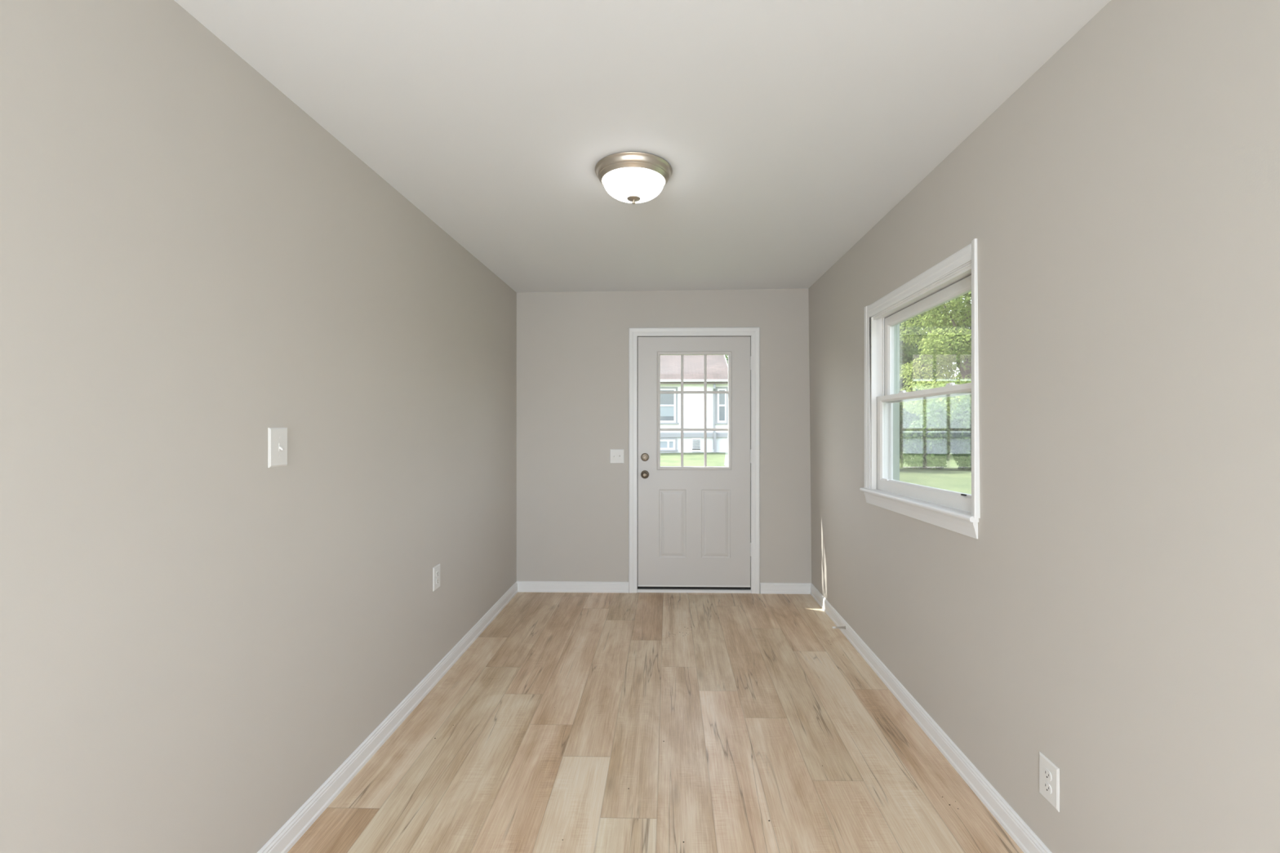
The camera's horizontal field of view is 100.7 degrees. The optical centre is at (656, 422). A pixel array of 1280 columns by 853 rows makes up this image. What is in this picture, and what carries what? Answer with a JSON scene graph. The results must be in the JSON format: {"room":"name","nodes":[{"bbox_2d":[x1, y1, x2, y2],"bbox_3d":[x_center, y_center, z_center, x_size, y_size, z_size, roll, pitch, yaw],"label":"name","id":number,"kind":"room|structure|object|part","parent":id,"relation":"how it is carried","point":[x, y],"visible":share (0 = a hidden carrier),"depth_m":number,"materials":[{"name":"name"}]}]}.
{"room":"entryway","nodes":[
{"label":"entryway","id":0,"kind":"room"},
{"bbox_2d":[0,0,516,852],"bbox_3d":[-1.298,0.124,0.583,0.140,2.720,7.790,0,0,1],"label":"wall","id":1,"kind":"structure","parent":0,"point":[197,634],"depth_m":1.42,"materials":[{"name":"beige paint"}]},
{"bbox_2d":[267,427,287,467],"bbox_3d":[-1.196,0.080,1.684,0.016,0.124,0.080,0,0,1],"label":"light switch","id":2,"kind":"object","parent":1,"relation":"attached to","point":[277,437],"visible":1,"depth_m":1.68,"materials":[{"name":"white plastic"}]},
{"bbox_2d":[257,581,517,852],"bbox_3d":[-1.220,1.341,0.581,0.016,0.085,7.510,0,0,1],"label":"baseboard","id":3,"kind":"structure","parent":1,"relation":"attached to","point":[295,827],"depth_m":2.17,"materials":[{"name":"white paint"}]},
{"bbox_2d":[432,564,439,591],"bbox_3d":[-1.175,0.830,2.837,0.008,0.125,0.082,0,0,1],"label":"wall outlet","id":4,"kind":"object","parent":1,"relation":"attached to","point":[436,570],"visible":1,"depth_m":2.82,"materials":[{"name":"white plastic"}]},
{"bbox_2d":[174,0,1110,292],"bbox_3d":[-0.033,-1.139,0.556,2.430,0.161,7.550,0,0,1],"label":"ceiling","id":5,"kind":"structure","parent":0,"point":[786,131],"depth_m":1.79,"materials":[{"name":"white paint"}]},
{"bbox_2d":[595,151,672,204],"bbox_3d":[-0.099,-0.998,2.256,0.329,0.142,0.329,0,0,1],"label":"ceiling lamp","id":6,"kind":"object","parent":5,"relation":"attached to","point":[631,177],"visible":1,"depth_m":2.16,"materials":[{"name":"white glass"}]},
{"bbox_3d":[-0.099,-0.989,2.256,0.257,0.080,0.257,0,0,1],"label":"lamp shade","id":7,"kind":"part","parent":6,"relation":"part of","materials":[{"name":"white glass"}]},
{"bbox_2d":[287,591,1023,852],"bbox_3d":[-0.033,1.434,0.571,2.430,0.100,7.580,0,0,1],"label":"floor","id":8,"kind":"structure","parent":0,"point":[565,704],"depth_m":2.25,"materials":[{"name":"brown wood"}]},
{"bbox_2d":[516,288,811,582],"bbox_3d":[0.055,0.124,4.400,2.420,2.720,0.180,0,0,1],"label":"wall","id":9,"kind":"structure","parent":0,"point":[572,347],"depth_m":4.32,"materials":[{"name":"beige paint"}]},
{"bbox_2d":[516,581,628,592],"bbox_3d":[-0.686,1.341,4.318,0.916,0.085,0.016,0,0,1],"label":"baseboard","id":10,"kind":"structure","parent":9,"relation":"attached to","point":[522,586],"depth_m":4.31,"materials":[{"name":"white paint"}]},
{"bbox_2d":[609,448,624,463],"bbox_3d":[-0.325,0.278,4.310,0.117,0.117,0.016,0,0,1],"label":"light switch","id":11,"kind":"object","parent":9,"relation":"attached to","point":[616,455],"visible":1,"depth_m":4.31,"materials":[{"name":"white plastic"}]},
{"bbox_2d":[628,327,759,594],"bbox_3d":[0.303,0.308,4.364,1.060,2.151,0.241,0,0,1],"label":"door","id":12,"kind":"structure","parent":9,"relation":"in","point":[692,529],"depth_m":4.30,"materials":[{"name":"white paint"}]},
{"bbox_3d":[-0.098,0.426,4.286,0.067,0.067,0.062,0,0,1],"label":"knob","id":13,"kind":"part","parent":12,"relation":"part of","materials":[{"name":"silver metal"}]},
{"bbox_3d":[0.303,-0.093,4.318,0.606,0.963,0.041,0,0,1],"label":"glazing frame","id":14,"kind":"part","parent":12,"relation":"part of","materials":[{"name":"grey paint"}]},
{"bbox_2d":[760,582,811,594],"bbox_3d":[1.041,1.341,4.281,0.412,0.085,0.016,0,0,1],"label":"baseboard","id":15,"kind":"structure","parent":9,"relation":"attached to","point":[765,588],"depth_m":4.28,"materials":[{"name":"white paint"}]},
{"bbox_2d":[808,0,1279,852],"bbox_3d":[1.226,0.124,0.529,0.169,2.720,7.790,0,0,1],"label":"wall","id":16,"kind":"structure","parent":0,"point":[1112,615],"depth_m":1.38,"materials":[{"name":"beige paint"}]},
{"bbox_2d":[831,626,845,629],"bbox_3d":[1.177,1.329,3.432,0.084,0.022,0.022,0,0,1],"label":"door stop","id":17,"kind":"object","parent":16,"relation":"attached to","point":[833,627],"visible":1,"depth_m":3.43,"materials":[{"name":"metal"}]},
{"bbox_2d":[859,238,980,538],"bbox_3d":[1.274,-0.106,2.518,0.211,1.140,1.134,0,0,1],"label":"window","id":18,"kind":"structure","parent":16,"relation":"in","point":[954,511],"depth_m":2.60,"materials":[{"name":"white paint"}]},
{"bbox_3d":[1.211,-0.139,3.036,0.030,1.049,0.071,0,0,1],"label":"casing","id":19,"kind":"part","parent":18,"relation":"part of","materials":[{"name":"white paint"}]},
{"bbox_3d":[1.200,-0.633,2.494,0.028,0.080,1.014,0,0,1],"label":"casing","id":20,"kind":"part","parent":18,"relation":"part of","materials":[{"name":"white paint"}]},
{"bbox_3d":[1.241,0.111,2.490,0.030,0.530,1.000,0,0,1],"label":"sash","id":21,"kind":"part","parent":18,"relation":"part of","materials":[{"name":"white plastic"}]},
{"bbox_3d":[1.281,-0.348,2.488,0.030,0.486,0.998,0,0,1],"label":"sash","id":22,"kind":"part","parent":18,"relation":"part of","materials":[{"name":"white plastic"}]},
{"bbox_3d":[1.187,-0.161,1.970,0.033,1.031,0.034,0,0,1],"label":"casing","id":23,"kind":"part","parent":18,"relation":"part of","materials":[{"name":"white paint"}]},
{"bbox_2d":[810,583,1052,852],"bbox_3d":[1.162,1.341,0.530,0.016,0.085,7.510,0,0,1],"label":"baseboard","id":24,"kind":"structure","parent":16,"relation":"attached to","point":[1010,820],"depth_m":2.17,"materials":[{"name":"white paint"}]},
{"bbox_2d":[1039,751,1059,812],"bbox_3d":[1.186,1.087,1.607,0.008,0.128,0.082,0,0,1],"label":"wall outlet","id":25,"kind":"object","parent":16,"relation":"attached to","point":[1049,773],"visible":1,"depth_m":1.60,"materials":[{"name":"white plastic"}]},
{"bbox_2d":[1043,768,1052,781],"bbox_3d":[1.183,1.068,1.607,0.003,0.028,0.034,0,0,1],"label":"receptacle","id":26,"kind":"object","parent":25,"relation":"attached to","point":[1047,772],"depth_m":1.60,"materials":[{"name":"white plastic"}]},
{"bbox_2d":[1043,781,1052,794],"bbox_3d":[1.183,1.107,1.607,0.003,0.028,0.034,0,0,1],"label":"receptacle","id":27,"kind":"object","parent":25,"relation":"attached to","point":[1047,785],"depth_m":1.60,"materials":[{"name":"white plastic"}]},
{"label":"outside","id":28,"kind":"structure","parent":0,"visible":0},
{"bbox_2d":[660,437,971,494],"bbox_3d":[5.591,1.514,27.386,110.000,0.080,105.000,0,0,1],"label":"lawn","id":29,"kind":"structure","parent":28,"point":[950,478],"depth_m":16.35,"materials":[{"name":"green plant"}]},
{"bbox_2d":[660,355,728,453],"bbox_3d":[-9.950,-1.271,30.761,27.380,6.170,10.220,0,0,1],"label":"house","id":30,"kind":"structure","parent":29,"relation":"on","point":[670,365],"depth_m":25.97,"materials":[{"name":"white"}]},
{"bbox_2d":[660,406,673,416],"bbox_3d":[0.314,-0.521,25.974,1.030,0.470,0.006,0,0,1],"label":"blind","id":31,"kind":"object","parent":30,"relation":"hanging from","point":[664,411],"depth_m":25.97,"materials":[{"name":"grey"}]},
{"bbox_3d":[0.361,1.104,26.038,0.880,0.320,0.020,0,0,1],"label":"glass pane","id":32,"kind":"part","parent":30,"relation":"part of","materials":[{"name":"grey"}]},
{"bbox_3d":[0.315,-0.816,25.989,1.050,1.500,0.020,0,0,1],"label":"glass pane","id":33,"kind":"part","parent":30,"relation":"part of","materials":[{"name":"grey"}]},
{"bbox_3d":[0.314,-0.806,25.959,1.530,1.820,0.120,0,0,1],"label":"window trim","id":34,"kind":"part","parent":30,"relation":"part of","materials":[{"name":"grey"}]},
{"bbox_2d":[691,438,701,451],"bbox_3d":[1.930,1.114,25.972,0.460,0.660,0.125,0,0,1],"label":"vent","id":35,"kind":"object","parent":30,"relation":"attached to","point":[695,442],"depth_m":25.94,"materials":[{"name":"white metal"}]},
{"bbox_3d":[3.178,-0.806,25.898,0.760,1.820,0.120,0,0,1],"label":"window trim","id":36,"kind":"part","parent":30,"relation":"part of","materials":[{"name":"grey"}]},
{"bbox_3d":[3.179,-0.816,25.928,0.280,1.500,0.020,0,0,1],"label":"glass pane","id":37,"kind":"part","parent":30,"relation":"part of","materials":[{"name":"grey"}]},
{"bbox_2d":[899,402,905,459],"bbox_3d":[7.011,0.431,16.875,1.653,2.845,1.378,0,0,-2],"label":"bush","id":38,"kind":"object","parent":29,"relation":"on","point":[902,430],"visible":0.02,"depth_m":16.55,"materials":[{"name":"green plant"}]},
{"bbox_2d":[899,400,953,470],"bbox_3d":[8.682,0.574,17.219,1.670,2.619,1.368,0,0,1],"label":"bush","id":39,"kind":"object","parent":29,"relation":"on","point":[931,438],"visible":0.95,"depth_m":16.95,"materials":[{"name":"green plant"}]},
{"bbox_2d":[899,302,962,448],"bbox_3d":[13.575,-4.777,30.756,8.315,12.932,7.779,0,0,-26],"label":"tree","id":40,"kind":"object","parent":29,"relation":"on","point":[908,419],"visible":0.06,"depth_m":28.48,"materials":[{"name":"green plant"}]},
{"bbox_2d":[899,291,971,451],"bbox_3d":[13.338,-3.321,22.323,6.419,9.893,6.519,0,0,1],"label":"tree","id":41,"kind":"object","parent":29,"relation":"on","point":[958,337],"visible":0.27,"depth_m":21.87,"materials":[{"name":"green plant"}]},
{"bbox_2d":[900,299,970,417],"bbox_3d":[18.610,-6.104,39.649,10.858,15.975,10.939,0,0,1],"label":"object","id":42,"kind":"object","parent":29,"relation":"on","point":[955,300],"visible":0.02,"depth_m":36.71,"materials":[{"name":"green plant"}]},
{"bbox_2d":[948,398,971,470],"bbox_3d":[10.220,0.452,16.978,1.519,3.011,1.233,0,0,1],"label":"bush","id":43,"kind":"object","parent":29,"relation":"on","point":[962,418],"visible":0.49,"depth_m":16.84,"materials":[{"name":"green plant"}]}
]}

